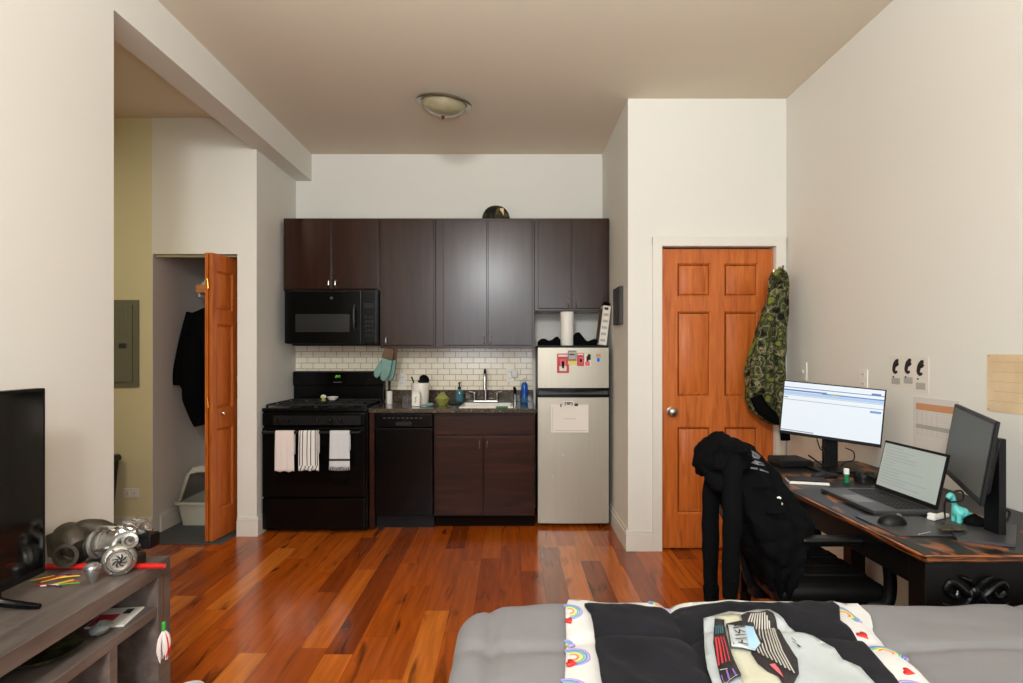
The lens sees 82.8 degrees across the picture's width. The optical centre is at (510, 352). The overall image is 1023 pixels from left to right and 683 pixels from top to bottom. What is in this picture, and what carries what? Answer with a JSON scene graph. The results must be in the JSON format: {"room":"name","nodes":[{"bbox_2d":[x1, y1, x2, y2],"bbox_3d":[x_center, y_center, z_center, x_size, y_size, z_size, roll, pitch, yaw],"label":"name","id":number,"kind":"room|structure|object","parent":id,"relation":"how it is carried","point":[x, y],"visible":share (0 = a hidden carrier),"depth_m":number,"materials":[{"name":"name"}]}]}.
{"room":"studio apartment","nodes":[
{"label":"studio apartment","id":0,"kind":"room"},
{"bbox_2d":[0,0,113,563],"bbox_3d":[-1.790,-0.190,0.600,0.160,3.040,3.800,0,0,0],"label":"wall","id":1,"kind":"structure","parent":0,"point":[57,56],"depth_m":2.20,"materials":[{"name":"white paint"}]},
{"bbox_2d":[114,0,311,180],"bbox_3d":[-1.790,-1.595,3.745,0.160,0.230,2.490,0,0,0],"label":"beam","id":2,"kind":"structure","parent":1,"relation":"attached to","point":[146,29],"depth_m":3.26,"materials":[{"name":"white paint"}]},
{"bbox_2d":[114,118,260,516],"bbox_3d":[-2.672,-0.190,4.255,1.655,3.040,0.080,0,0,0],"label":"wall","id":3,"kind":"structure","parent":0,"point":[206,180],"depth_m":4.22,"materials":[{"name":"white paint"}]},
{"bbox_2d":[114,300,138,386],"bbox_3d":[-2.878,-0.069,4.201,0.364,0.632,0.032,0,0,0],"label":"breaker panel","id":4,"kind":"object","parent":3,"relation":"attached to","point":[126,312],"visible":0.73,"depth_m":4.19,"materials":[{"name":"grey metal"}]},
{"bbox_2d":[123,488,138,497],"bbox_3d":[-2.754,1.017,4.212,0.115,0.070,0.010,0,0,0],"label":"wall outlet","id":5,"kind":"object","parent":3,"relation":"attached to","point":[127,492],"visible":1,"depth_m":4.21,"materials":[{"name":"white plastic"}]},
{"bbox_2d":[114,506,265,536],"bbox_3d":[-2.664,1.260,4.574,1.671,0.140,0.751,0,0,0],"label":"baseboard","id":6,"kind":"structure","parent":3,"relation":"attached to","point":[245,526],"depth_m":4.21,"materials":[{"name":"white wood"}]},
{"bbox_2d":[154,254,236,257],"bbox_3d":[-2.292,-0.710,4.250,0.615,0.020,0.030,0,0,0],"label":"trim","id":7,"kind":"structure","parent":3,"relation":"attached to","point":[155,255],"depth_m":4.24,"materials":[{"name":"white wood"}]},
{"bbox_2d":[152,153,295,531],"bbox_3d":[-2.225,-0.190,4.607,0.761,3.040,0.785,0,0,0],"label":"wall","id":8,"kind":"structure","parent":0,"point":[178,446],"depth_m":4.47,"materials":[{"name":"beige paint"}]},
{"bbox_2d":[196,284,204,297],"bbox_3d":[-2.165,-0.486,4.729,0.570,0.093,0.438,0,0,0],"label":"closet shelf","id":9,"kind":"object","parent":8,"relation":"attached to","point":[200,288],"visible":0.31,"depth_m":4.51,"materials":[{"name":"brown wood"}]},
{"bbox_2d":[173,307,204,426],"bbox_3d":[-2.395,0.042,4.575,0.439,1.051,0.385,0,0,0],"label":"jacket","id":10,"kind":"object","parent":9,"relation":"hanging from","point":[189,363],"visible":0.57,"depth_m":4.44,"materials":[{"name":"black fabric"}]},
{"bbox_2d":[205,253,236,541],"bbox_3d":[-2.072,0.307,4.186,0.086,2.015,0.309,0,0,6],"label":"door","id":11,"kind":"structure","parent":8,"relation":"in","point":[220,270],"depth_m":4.13,"materials":[{"name":"orange wood"}]},
{"bbox_2d":[296,154,601,507],"bbox_3d":[-0.527,-0.190,5.037,2.835,3.040,0.106,0,0,0],"label":"wall","id":12,"kind":"structure","parent":0,"point":[341,185],"depth_m":4.99,"materials":[{"name":"white paint"}]},
{"bbox_2d":[284,218,379,290],"bbox_3d":[-1.427,-0.786,4.785,0.770,0.579,0.409,0,0,0],"label":"upper cabinet","id":13,"kind":"object","parent":12,"relation":"attached to","point":[320,253],"visible":0.97,"depth_m":4.61,"materials":[{"name":"brown wood"}]},
{"bbox_2d":[285,290,379,345],"bbox_3d":[-1.402,-0.276,4.728,0.720,0.437,0.505,0,0,0],"label":"microwave","id":14,"kind":"object","parent":13,"relation":"attached to","point":[312,317],"visible":0.99,"depth_m":4.52,"materials":[{"name":"black plastic"}]},
{"bbox_2d":[398,373,405,386],"bbox_3d":[-0.933,0.232,4.981,0.070,0.115,0.010,0,0,0],"label":"wall outlet","id":15,"kind":"object","parent":12,"relation":"attached to","point":[401,376],"visible":1,"depth_m":4.98,"materials":[{"name":"white plastic"}]},
{"bbox_2d":[380,218,435,347],"bbox_3d":[-0.820,-0.558,4.785,0.443,1.036,0.409,0,0,0],"label":"upper cabinet","id":16,"kind":"object","parent":12,"relation":"attached to","point":[407,245],"visible":0.97,"depth_m":4.61,"materials":[{"name":"brown wood"}]},
{"bbox_2d":[374,347,394,380],"bbox_3d":[-0.997,0.089,4.585,0.167,0.271,0.040,0,0,0],"label":"oven mitt","id":17,"kind":"object","parent":16,"relation":"hanging from","point":[383,369],"visible":1,"depth_m":4.57,"materials":[{"name":"teal fabric"}]},
{"bbox_2d":[388,348,397,380],"bbox_3d":[-0.958,0.094,4.630,0.113,0.268,0.040,0,0,0],"label":"oven mitt","id":18,"kind":"object","parent":16,"relation":"hanging from","point":[392,374],"visible":0.45,"depth_m":4.61,"materials":[{"name":"teal fabric"}]},
{"bbox_2d":[436,218,533,347],"bbox_3d":[-0.204,-0.558,4.785,0.784,1.036,0.409,0,0,0],"label":"upper cabinet","id":19,"kind":"object","parent":12,"relation":"attached to","point":[485,266],"visible":1,"depth_m":4.61,"materials":[{"name":"brown wood"}]},
{"bbox_2d":[482,205,509,217],"bbox_3d":[-0.119,-1.143,4.780,0.250,0.128,0.278,0,0,0],"label":"helmet","id":20,"kind":"object","parent":19,"relation":"on","point":[495,211],"visible":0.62,"depth_m":4.67,"materials":[{"name":"black plastic"}]},
{"bbox_2d":[506,369,513,381],"bbox_3d":[-0.001,0.191,4.981,0.070,0.115,0.010,0,0,0],"label":"wall outlet","id":21,"kind":"object","parent":12,"relation":"attached to","point":[509,378],"visible":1,"depth_m":4.98,"materials":[{"name":"white plastic"}]},
{"bbox_2d":[534,218,608,313],"bbox_3d":[0.489,-0.707,4.785,0.596,0.738,0.409,0,0,0],"label":"upper cabinet","id":22,"kind":"object","parent":12,"relation":"attached to","point":[571,255],"visible":0.91,"depth_m":4.61,"materials":[{"name":"brown wood"}]},
{"bbox_2d":[141,508,773,682],"bbox_3d":[-0.823,1.355,1.850,5.555,0.050,6.500,0,0,0],"label":"floor","id":23,"kind":"structure","parent":0,"point":[380,604],"depth_m":3.28,"materials":[{"name":"brown wood"}]},
{"bbox_2d":[0,556,169,682],"bbox_3d":[-1.501,1.018,1.567,0.382,0.623,1.335,0,0,0],"label":"tv stand","id":24,"kind":"object","parent":23,"relation":"on","point":[126,654],"depth_m":1.90,"materials":[{"name":"grey laminate"}]},
{"bbox_2d":[0,388,44,608],"bbox_3d":[-1.537,0.447,1.421,0.212,0.665,0.982,0,0,0],"label":"television","id":25,"kind":"object","parent":24,"relation":"on","point":[22,411],"visible":1,"depth_m":1.81,"materials":[{"name":"black plastic"}]},
{"bbox_2d":[16,633,83,667],"bbox_3d":[-1.440,0.926,1.790,0.200,0.030,0.200,0,0,0],"label":"shallow bowl","id":26,"kind":"object","parent":24,"relation":"on","point":[65,646],"visible":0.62,"depth_m":1.81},
{"bbox_2d":[0,607,156,682],"bbox_3d":[-1.498,0.960,1.567,0.369,0.036,1.175,0,0,0],"label":"shelf","id":27,"kind":"object","parent":24,"relation":"attached to","point":[92,648],"depth_m":1.82,"materials":[{"name":"grey laminate"}]},
{"bbox_2d":[46,519,116,567],"bbox_3d":[-1.589,0.697,2.123,0.232,0.164,0.148,0,0,0],"label":"exhaust manifold","id":28,"kind":"object","parent":24,"relation":"on","point":[64,545],"visible":0.71,"depth_m":2.09,"materials":[{"name":"metal"}]},
{"bbox_2d":[88,619,113,635],"bbox_3d":[-1.370,0.916,1.940,0.059,0.049,0.084,0,0,0],"label":"plastic bag","id":29,"kind":"object","parent":24,"relation":"on","point":[101,627],"visible":1,"depth_m":1.92,"materials":[{"name":"grey plastic"}]},
{"bbox_2d":[45,563,170,662],"bbox_3d":[-1.455,0.938,2.095,0.448,0.357,0.042,0,0,0],"label":"toy","id":30,"kind":"object","parent":24,"relation":"hanging from","point":[163,647],"visible":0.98,"depth_m":2.09,"materials":[{"name":"red plastic"}]},
{"bbox_2d":[84,606,143,628],"bbox_3d":[-1.402,0.938,2.059,0.125,0.007,0.150,0,0,-9],"label":"magazine","id":31,"kind":"object","parent":24,"relation":"on","point":[120,617],"visible":0.85,"depth_m":2.07,"materials":[{"name":"white paper"}]},
{"bbox_2d":[82,517,159,575],"bbox_3d":[-1.432,0.691,2.099,0.255,0.180,0.181,0,0,19],"label":"turbocharger","id":32,"kind":"object","parent":24,"relation":"on","point":[118,549],"visible":0.99,"depth_m":2.08,"materials":[{"name":"metal"}]},
{"bbox_2d":[114,454,121,502],"bbox_3d":[-2.980,1.024,4.010,0.384,0.612,0.344,0,0,0],"label":"trash bin","id":33,"kind":"object","parent":23,"relation":"on","point":[117,457],"visible":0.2,"depth_m":4.12,"materials":[{"name":"black plastic"}]},
{"bbox_2d":[159,522,235,543],"bbox_3d":[-2.296,1.327,4.475,0.592,0.006,0.890,0,0,0],"label":"floor mat","id":34,"kind":"object","parent":23,"relation":"on","point":[179,533],"visible":0.3,"depth_m":4.21,"materials":[{"name":"grey rubber"}]},
{"bbox_2d":[174,464,204,524],"bbox_3d":[-2.382,1.105,4.650,0.381,0.439,0.476,0,0,0],"label":"box","id":35,"kind":"object","parent":34,"relation":"on","point":[190,502],"visible":0.28,"depth_m":4.49,"materials":[{"name":"beige plastic"}]},
{"bbox_2d":[177,464,204,501],"bbox_3d":[-2.382,1.016,4.662,0.355,0.261,0.435,0,0,0],"label":"hood","id":36,"kind":"object","parent":35,"relation":"attached to","point":[193,486],"depth_m":4.60,"materials":[{"name":"beige plastic"}]},
{"bbox_2d":[261,371,385,529],"bbox_3d":[-1.452,0.741,4.589,0.772,1.178,0.762,0,0,0],"label":"gas range","id":37,"kind":"object","parent":23,"relation":"on","point":[325,498],"visible":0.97,"depth_m":4.27,"materials":[{"name":"black metal"}]},
{"bbox_2d":[275,430,294,471],"bbox_3d":[-1.638,0.713,4.217,0.142,0.300,0.036,0,0,0],"label":"dish towel","id":38,"kind":"object","parent":37,"relation":"hanging from","point":[284,439],"visible":1,"depth_m":4.20,"materials":[{"name":"beige fabric"}]},
{"bbox_2d":[298,430,319,470],"bbox_3d":[-1.463,0.709,4.217,0.151,0.293,0.038,0,0,0],"label":"dish towel","id":39,"kind":"object","parent":37,"relation":"hanging from","point":[309,440],"visible":1,"depth_m":4.20,"materials":[{"name":"white fabric"}]},
{"bbox_2d":[262,402,383,411],"bbox_3d":[-1.452,0.421,4.610,0.772,0.027,0.660,0,0,0],"label":"cooktop","id":40,"kind":"object","parent":37,"relation":"in","point":[278,406],"depth_m":4.33,"materials":[{"name":"black ceramic"}]},
{"bbox_2d":[329,430,350,470],"bbox_3d":[-1.239,0.708,4.217,0.153,0.291,0.037,0,0,0],"label":"dish towel","id":41,"kind":"object","parent":37,"relation":"hanging from","point":[340,440],"visible":1,"depth_m":4.20,"materials":[{"name":"grey fabric"}]},
{"bbox_2d":[369,413,376,529],"bbox_3d":[-1.043,0.889,4.677,0.038,0.882,0.624,0,0,0],"label":"filler panel","id":42,"kind":"object","parent":23,"relation":"on","point":[372,518],"visible":0.42,"depth_m":4.37,"materials":[{"name":"brown wood"}]},
{"bbox_2d":[375,413,434,526],"bbox_3d":[-0.800,0.891,4.663,0.439,0.878,0.634,0,0,0],"label":"dishwasher","id":43,"kind":"object","parent":23,"relation":"on","point":[404,442],"visible":0.91,"depth_m":4.35,"materials":[{"name":"black plastic"}]},
{"bbox_2d":[434,413,534,525],"bbox_3d":[-0.197,0.889,4.662,0.761,0.882,0.653,0,0,0],"label":"base cabinet","id":44,"kind":"object","parent":23,"relation":"on","point":[484,463],"visible":0.98,"depth_m":4.37,"materials":[{"name":"brown wood"}]},
{"bbox_2d":[369,390,536,412],"bbox_3d":[-0.433,0.382,4.662,1.258,0.132,0.654,0,0,0],"label":"countertop","id":45,"kind":"structure","parent":44,"relation":"on","point":[401,399],"depth_m":4.68,"materials":[{"name":"stone"}]},
{"bbox_2d":[387,380,391,403],"bbox_3d":[-0.991,0.296,4.750,0.047,0.240,0.047,0,0,0],"label":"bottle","id":46,"kind":"object","parent":45,"relation":"on","point":[389,392],"visible":0.8,"depth_m":4.73,"materials":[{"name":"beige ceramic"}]},
{"bbox_2d":[412,391,420,405],"bbox_3d":[-0.737,0.357,4.534,0.064,0.118,0.063,0,0,0],"label":"tin","id":47,"kind":"object","parent":45,"relation":"on","point":[416,395],"visible":0.98,"depth_m":4.50,"materials":[{"name":"white metal"}]},
{"bbox_2d":[411,382,429,404],"bbox_3d":[-0.727,0.328,4.680,0.144,0.176,0.144,0,0,0],"label":"utensil crock","id":48,"kind":"object","parent":45,"relation":"on","point":[423,388],"visible":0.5,"depth_m":4.62,"materials":[{"name":"beige ceramic"}]},
{"bbox_2d":[435,392,449,405],"bbox_3d":[-0.543,0.361,4.620,0.122,0.110,0.122,0,0,0],"label":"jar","id":49,"kind":"object","parent":45,"relation":"on","point":[442,399],"visible":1,"depth_m":4.58,"materials":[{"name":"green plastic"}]},
{"bbox_2d":[435,398,449,405],"bbox_3d":[-0.543,0.389,4.620,0.122,0.054,0.122,0,0,0],"label":"bowl","id":50,"kind":"object","parent":49,"relation":"attached to","point":[440,401],"depth_m":4.58,"materials":[{"name":"green ceramic"}]},
{"bbox_2d":[455,382,463,401],"bbox_3d":[-0.426,0.330,4.842,0.069,0.173,0.084,0,0,0],"label":"soap dispenser","id":51,"kind":"object","parent":45,"relation":"on","point":[459,394],"visible":0.88,"depth_m":4.82,"materials":[{"name":"teal"}]},
{"bbox_2d":[455,389,463,401],"bbox_3d":[-0.426,0.355,4.849,0.069,0.122,0.072,0,0,0],"label":"bottle","id":52,"kind":"object","parent":51,"relation":"attached to","point":[459,394],"depth_m":4.82,"materials":[{"name":"teal plastic"}]},
{"bbox_2d":[469,368,501,402],"bbox_3d":[-0.209,0.270,4.788,0.283,0.291,0.194,0,0,0],"label":"faucet","id":53,"kind":"object","parent":45,"relation":"on","point":[485,400],"visible":1,"depth_m":4.85,"materials":[{"name":"silver metal"}]},
{"bbox_2d":[459,403,512,407],"bbox_3d":[-0.185,0.517,4.595,0.412,0.216,0.362,0,0,0],"label":"sink","id":54,"kind":"object","parent":45,"relation":"in","point":[465,405],"visible":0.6,"depth_m":4.76,"materials":[{"name":"beige ceramic"}]},
{"bbox_2d":[521,378,527,403],"bbox_3d":[0.115,0.311,4.800,0.057,0.210,0.057,0,0,0],"label":"dish soap bottle","id":55,"kind":"object","parent":45,"relation":"on","point":[524,386],"visible":1,"depth_m":4.78,"materials":[{"name":"blue plastic"}]},
{"bbox_2d":[535,345,608,524],"bbox_3d":[0.480,0.636,4.680,0.543,1.388,0.540,0,0,0],"label":"refrigerator","id":56,"kind":"object","parent":23,"relation":"on","point":[572,469],"visible":1,"depth_m":4.43,"materials":[{"name":"silver metal"}]},
{"bbox_2d":[537,337,560,345],"bbox_3d":[0.307,-0.094,4.601,0.167,0.072,0.169,0,0,-45],"label":"pouch","id":57,"kind":"object","parent":56,"relation":"on","point":[555,341],"visible":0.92,"depth_m":4.55,"materials":[{"name":"black fabric"}]},
{"bbox_2d":[557,354,568,372],"bbox_3d":[0.400,0.078,4.423,0.092,0.149,0.002,0,0,0],"label":"print","id":58,"kind":"object","parent":56,"relation":"attached to","point":[562,359],"visible":1,"depth_m":4.42,"materials":[{"name":"red paper"}]},
{"bbox_2d":[560,312,573,344],"bbox_3d":[0.450,-0.193,4.620,0.107,0.270,0.107,0,0,0],"label":"paper towel roll","id":59,"kind":"object","parent":56,"relation":"on","point":[566,318],"visible":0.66,"depth_m":4.57,"materials":[{"name":"white paper"}]},
{"bbox_2d":[551,405,588,432],"bbox_3d":[0.452,0.499,4.422,0.286,0.214,0.002,0,0,0],"label":"paper sheet","id":60,"kind":"object","parent":56,"relation":"attached to","point":[575,419],"visible":1,"depth_m":4.42,"materials":[{"name":"beige paper"}]},
{"bbox_2d":[568,350,576,364],"bbox_3d":[0.471,0.034,4.420,0.065,0.107,0.002,0,0,0],"label":"print","id":61,"kind":"object","parent":56,"relation":"attached to","point":[572,354],"visible":1,"depth_m":4.42,"materials":[{"name":"grey paper"}]},
{"bbox_2d":[577,353,583,365],"bbox_3d":[0.534,0.050,4.423,0.053,0.099,0.002,0,0,0],"label":"print","id":62,"kind":"object","parent":56,"relation":"attached to","point":[580,356],"visible":1,"depth_m":4.42,"materials":[{"name":"red paper"}]},
{"bbox_2d":[573,332,596,344],"bbox_3d":[0.592,-0.112,4.599,0.174,0.106,0.172,0,0,-45],"label":"pouch","id":63,"kind":"object","parent":56,"relation":"on","point":[578,339],"visible":0.88,"depth_m":4.55,"materials":[{"name":"black fabric"}]},
{"bbox_2d":[584,354,590,366],"bbox_3d":[0.589,0.053,4.423,0.050,0.099,0.002,0,0,0],"label":"print","id":64,"kind":"object","parent":56,"relation":"attached to","point":[587,357],"visible":1,"depth_m":4.42,"materials":[{"name":"beige paper"}]},
{"bbox_2d":[596,305,610,344],"bbox_3d":[0.733,-0.215,4.600,0.096,0.311,0.201,0,0,0],"label":"carton","id":65,"kind":"object","parent":56,"relation":"on","point":[604,313],"visible":0.85,"depth_m":4.50,"materials":[{"name":"white cardboard"}]},
{"bbox_2d":[693,446,896,605],"bbox_3d":[1.091,0.849,2.249,0.700,0.963,0.594,0,0,0],"label":"office chair","id":66,"kind":"object","parent":23,"relation":"on","point":[827,577],"visible":0.33,"depth_m":2.02,"materials":[{"name":"black"}]},
{"bbox_2d":[692,431,814,601],"bbox_3d":[0.877,0.592,2.124,0.408,0.619,0.423,0,0,0],"label":"jacket","id":67,"kind":"object","parent":66,"relation":"on","point":[755,501],"visible":0.99,"depth_m":2.00,"materials":[{"name":"black fabric"}]},
{"bbox_2d":[692,431,753,492],"bbox_3d":[0.765,0.384,2.094,0.184,0.202,0.275,0,0,0],"label":"hood","id":68,"kind":"object","parent":67,"relation":"attached to","point":[719,457],"depth_m":2.02,"materials":[{"name":"black fabric"}]},
{"bbox_2d":[752,451,764,465],"bbox_3d":[0.885,0.375,2.076,0.082,0.051,0.050,0,0,-29],"label":"print","id":69,"kind":"object","parent":67,"relation":"attached to","point":[759,460],"depth_m":2.07},
{"bbox_2d":[738,461,1022,606],"bbox_3d":[1.498,0.950,2.350,0.675,0.760,1.440,0,0,0],"label":"writing desk","id":70,"kind":"object","parent":23,"relation":"on","point":[938,570],"visible":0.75,"depth_m":1.73,"materials":[{"name":"black paint"}]},
{"bbox_2d":[768,455,812,466],"bbox_3d":[1.424,0.552,2.959,0.158,0.036,0.162,0,0,0],"label":"router","id":71,"kind":"object","parent":70,"relation":"on","point":[779,460],"visible":0.94,"depth_m":2.90,"materials":[{"name":"black plastic"}]},
{"bbox_2d":[785,475,829,485],"bbox_3d":[1.306,0.561,2.556,0.160,0.016,0.100,0,0,14],"label":"notebook","id":72,"kind":"object","parent":70,"relation":"on","point":[806,480],"visible":1,"depth_m":2.52,"materials":[{"name":"beige paper"}]},
{"bbox_2d":[811,471,837,478],"bbox_3d":[1.440,0.557,2.659,0.119,0.026,0.076,0,0,0],"label":"pouch","id":73,"kind":"object","parent":70,"relation":"on","point":[827,475],"visible":0.94,"depth_m":2.64,"materials":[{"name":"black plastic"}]},
{"bbox_2d":[779,380,886,473],"bbox_3d":[1.558,0.353,2.826,0.417,0.432,0.217,0,0,11],"label":"computer monitor","id":74,"kind":"object","parent":70,"relation":"on","point":[833,414],"visible":0.84,"depth_m":2.81,"materials":[{"name":"black plastic"}]},
{"bbox_2d":[853,470,875,482],"bbox_3d":[1.575,0.546,2.581,0.089,0.047,0.077,0,0,0],"label":"computer mouse","id":75,"kind":"object","parent":70,"relation":"on","point":[859,476],"visible":1,"depth_m":2.55,"materials":[{"name":"black plastic"}]},
{"bbox_2d":[821,440,949,514],"bbox_3d":[1.411,0.464,2.210,0.271,0.212,0.350,0,0,0],"label":"laptop","id":76,"kind":"object","parent":70,"relation":"on","point":[917,475],"visible":1,"depth_m":2.18,"materials":[{"name":"grey plastic"}]},
{"bbox_2d":[855,516,953,535],"bbox_3d":[1.310,0.568,1.910,0.220,0.004,0.220,0,0,0],"label":"mouse pad","id":77,"kind":"object","parent":70,"relation":"on","point":[916,525],"visible":0.8,"depth_m":1.88,"materials":[{"name":"grey plastic"}]},
{"bbox_2d":[877,513,906,525],"bbox_3d":[1.270,0.550,1.930,0.092,0.031,0.060,0,0,0],"label":"computer mouse","id":78,"kind":"object","parent":77,"relation":"on","point":[897,519],"visible":1,"depth_m":1.91,"materials":[{"name":"black plastic"}]},
{"bbox_2d":[927,512,948,520],"bbox_3d":[1.475,0.558,2.000,0.100,0.022,0.024,0,0,-29],"label":"plug","id":79,"kind":"object","parent":70,"relation":"on","point":[931,516],"visible":0.98,"depth_m":1.98,"materials":[{"name":"white plastic"}]},
{"bbox_2d":[942,404,1016,546],"bbox_3d":[1.576,0.381,1.951,0.196,0.376,0.584,0,0,37],"label":"computer monitor","id":80,"kind":"object","parent":70,"relation":"on","point":[977,461],"visible":0.98,"depth_m":1.82,"materials":[{"name":"black plastic"}]},
{"bbox_2d":[938,524,967,531],"bbox_3d":[1.394,0.553,1.836,0.098,0.016,0.058,0,0,0],"label":"wrapper","id":81,"kind":"object","parent":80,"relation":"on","point":[945,527],"visible":1,"depth_m":1.82,"materials":[{"name":"plastic"}]},
{"bbox_2d":[943,490,964,519],"bbox_3d":[1.470,0.509,1.929,0.107,0.096,0.053,0,0,-39],"label":"cable","id":82,"kind":"object","parent":80,"relation":"on","point":[963,495],"visible":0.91,"depth_m":1.94,"materials":[{"name":"black plastic"}]},
{"bbox_2d":[945,492,971,522],"bbox_3d":[1.492,0.513,1.930,0.087,0.098,0.041,0,0,0],"label":"dinosaur","id":83,"kind":"object","parent":80,"relation":"on","point":[958,513],"visible":0.9,"depth_m":1.92,"materials":[{"name":"teal plastic"}]},
{"bbox_2d":[963,513,983,526],"bbox_3d":[1.524,0.544,1.901,0.065,0.036,0.062,0,0,-44],"label":"cloth","id":84,"kind":"object","parent":80,"relation":"on","point":[974,519],"visible":0.83,"depth_m":1.88,"materials":[{"name":"black fabric"}]},
{"bbox_3d":[0.831,1.028,0.531,1.838,0.605,2.062,0,0,0],"label":"bed","id":85,"kind":"object","parent":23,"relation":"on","visible":0},
{"bbox_2d":[448,604,1022,682],"bbox_3d":[0.831,0.922,0.529,2.039,0.495,2.228,0,0,0],"label":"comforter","id":86,"kind":"object","parent":85,"relation":"on","point":[973,643],"visible":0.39,"depth_m":1.39,"materials":[{"name":"grey fabric"}]},
{"bbox_2d":[561,600,928,682],"bbox_3d":[0.495,0.682,1.113,0.869,0.050,0.926,0,0,0],"label":"blanket","id":87,"kind":"object","parent":86,"relation":"on","point":[582,663],"visible":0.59,"depth_m":1.36,"materials":[{"name":"white fabric"}]},
{"bbox_2d":[584,600,898,682],"bbox_3d":[0.499,0.660,1.085,0.714,0.078,0.926,0,0,0],"label":"throw blanket","id":88,"kind":"object","parent":87,"relation":"on","point":[806,641],"visible":1,"depth_m":1.28,"materials":[{"name":"black fabric"}]},
{"bbox_2d":[114,0,892,153],"bbox_3d":[-0.823,-1.735,1.850,5.555,0.050,6.500,0,0,0],"label":"ceiling","id":89,"kind":"structure","parent":0,"point":[341,76],"depth_m":3.39,"materials":[{"name":"beige paint"}]},
{"bbox_2d":[415,92,471,119],"bbox_3d":[-0.446,-1.645,3.885,0.378,0.155,0.378,0,0,0],"label":"ceiling light","id":90,"kind":"object","parent":89,"relation":"attached to","point":[442,105],"visible":1,"depth_m":3.79,"materials":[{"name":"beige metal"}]},
{"bbox_2d":[602,106,624,524],"bbox_3d":[0.810,-0.190,4.495,0.040,3.040,0.990,0,0,0],"label":"wall","id":91,"kind":"structure","parent":0,"point":[613,156],"depth_m":4.32,"materials":[{"name":"white paint"}]},
{"bbox_2d":[609,502,626,549],"bbox_3d":[0.782,1.260,4.445,0.016,0.140,1.090,0,0,0],"label":"baseboard","id":92,"kind":"structure","parent":91,"relation":"attached to","point":[615,521],"depth_m":4.20,"materials":[{"name":"white wood"}]},
{"bbox_2d":[613,286,622,324],"bbox_3d":[0.774,-0.338,4.178,0.031,0.265,0.237,0,0,0],"label":"wall plaque","id":93,"kind":"object","parent":91,"relation":"attached to","point":[617,292],"visible":1,"depth_m":4.09,"materials":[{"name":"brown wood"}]},
{"bbox_2d":[625,99,785,529],"bbox_3d":[1.323,-0.190,3.950,1.065,3.040,0.100,0,0,0],"label":"wall","id":94,"kind":"structure","parent":0,"point":[694,167],"depth_m":3.90,"materials":[{"name":"white paint"}]},
{"bbox_2d":[626,530,652,551],"bbox_3d":[0.864,1.260,3.892,0.179,0.140,0.016,0,0,0],"label":"baseboard","id":95,"kind":"structure","parent":94,"relation":"attached to","point":[636,540],"depth_m":3.88,"materials":[{"name":"white wood"}]},
{"bbox_2d":[662,249,773,547],"bbox_3d":[1.401,0.308,3.906,0.758,2.020,0.112,0,0,0],"label":"door","id":96,"kind":"structure","parent":94,"relation":"in","point":[713,300],"depth_m":3.92,"materials":[{"name":"orange wood"}]},
{"bbox_2d":[652,236,785,551],"bbox_3d":[1.398,0.275,3.936,0.892,2.111,0.108,0,0,0],"label":"trim","id":97,"kind":"structure","parent":94,"relation":"attached to","point":[779,242],"depth_m":3.88,"materials":[{"name":"white wood"}]},
{"bbox_3d":[1.802,-0.549,3.853,0.024,0.064,0.058,0,0,0],"label":"coat hook","id":98,"kind":"object","parent":94,"relation":"attached to","visible":0},
{"bbox_2d":[744,269,790,440],"bbox_3d":[1.666,0.008,3.750,0.289,1.095,0.239,0,0,0],"label":"jacket","id":99,"kind":"object","parent":98,"relation":"hanging from","point":[765,366],"visible":0.94,"depth_m":3.67,"materials":[{"name":"fabric"}]},
{"bbox_2d":[786,0,1022,605],"bbox_3d":[1.905,-0.190,1.300,0.100,3.040,5.400,0,0,0],"label":"wall","id":100,"kind":"structure","parent":0,"point":[904,148],"depth_m":2.68,"materials":[{"name":"white paint"}]},
{"bbox_2d":[801,362,806,380],"bbox_3d":[1.846,0.117,3.659,0.022,0.115,0.070,0,0,0],"label":"light switch","id":101,"kind":"object","parent":100,"relation":"attached to","point":[803,364],"visible":1,"depth_m":3.65,"materials":[{"name":"white plastic"}]},
{"bbox_2d":[859,369,867,387],"bbox_3d":[1.852,0.136,3.044,0.010,0.100,0.070,0,0,0],"label":"wall outlet","id":102,"kind":"object","parent":100,"relation":"attached to","point":[863,374],"visible":0.87,"depth_m":3.04,"materials":[{"name":"white plastic"}]},
{"bbox_2d":[889,356,902,387],"bbox_3d":[1.861,0.090,2.792,0.014,0.150,0.101,0,0,0],"label":"paper sheet","id":103,"kind":"object","parent":100,"relation":"attached to","point":[895,362],"visible":1,"depth_m":2.79,"materials":[{"name":"beige paper"}]},
{"bbox_2d":[902,356,914,386],"bbox_3d":[1.861,0.085,2.704,0.014,0.146,0.088,0,0,0],"label":"paper sheet","id":104,"kind":"object","parent":100,"relation":"attached to","point":[907,361],"visible":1,"depth_m":2.71,"materials":[{"name":"beige paper"}]},
{"bbox_2d":[913,357,928,393],"bbox_3d":[1.860,0.099,2.622,0.014,0.162,0.102,0,0,0],"label":"paper sheet","id":105,"kind":"object","parent":100,"relation":"attached to","point":[920,364],"visible":1,"depth_m":2.62,"materials":[{"name":"beige paper"}]},
{"bbox_2d":[913,396,958,453],"bbox_3d":[1.854,0.335,2.533,0.002,0.270,0.274,0,0,0],"label":"paper sheet","id":106,"kind":"object","parent":100,"relation":"attached to","point":[932,418],"visible":0.77,"depth_m":2.55,"materials":[{"name":"grey paper"}]},
{"bbox_2d":[987,354,1022,414],"bbox_3d":[1.854,0.115,2.156,0.002,0.220,0.198,0,0,0],"label":"paper sheet","id":107,"kind":"object","parent":100,"relation":"attached to","point":[1004,371],"visible":1,"depth_m":2.17,"materials":[{"name":"beige paper"}]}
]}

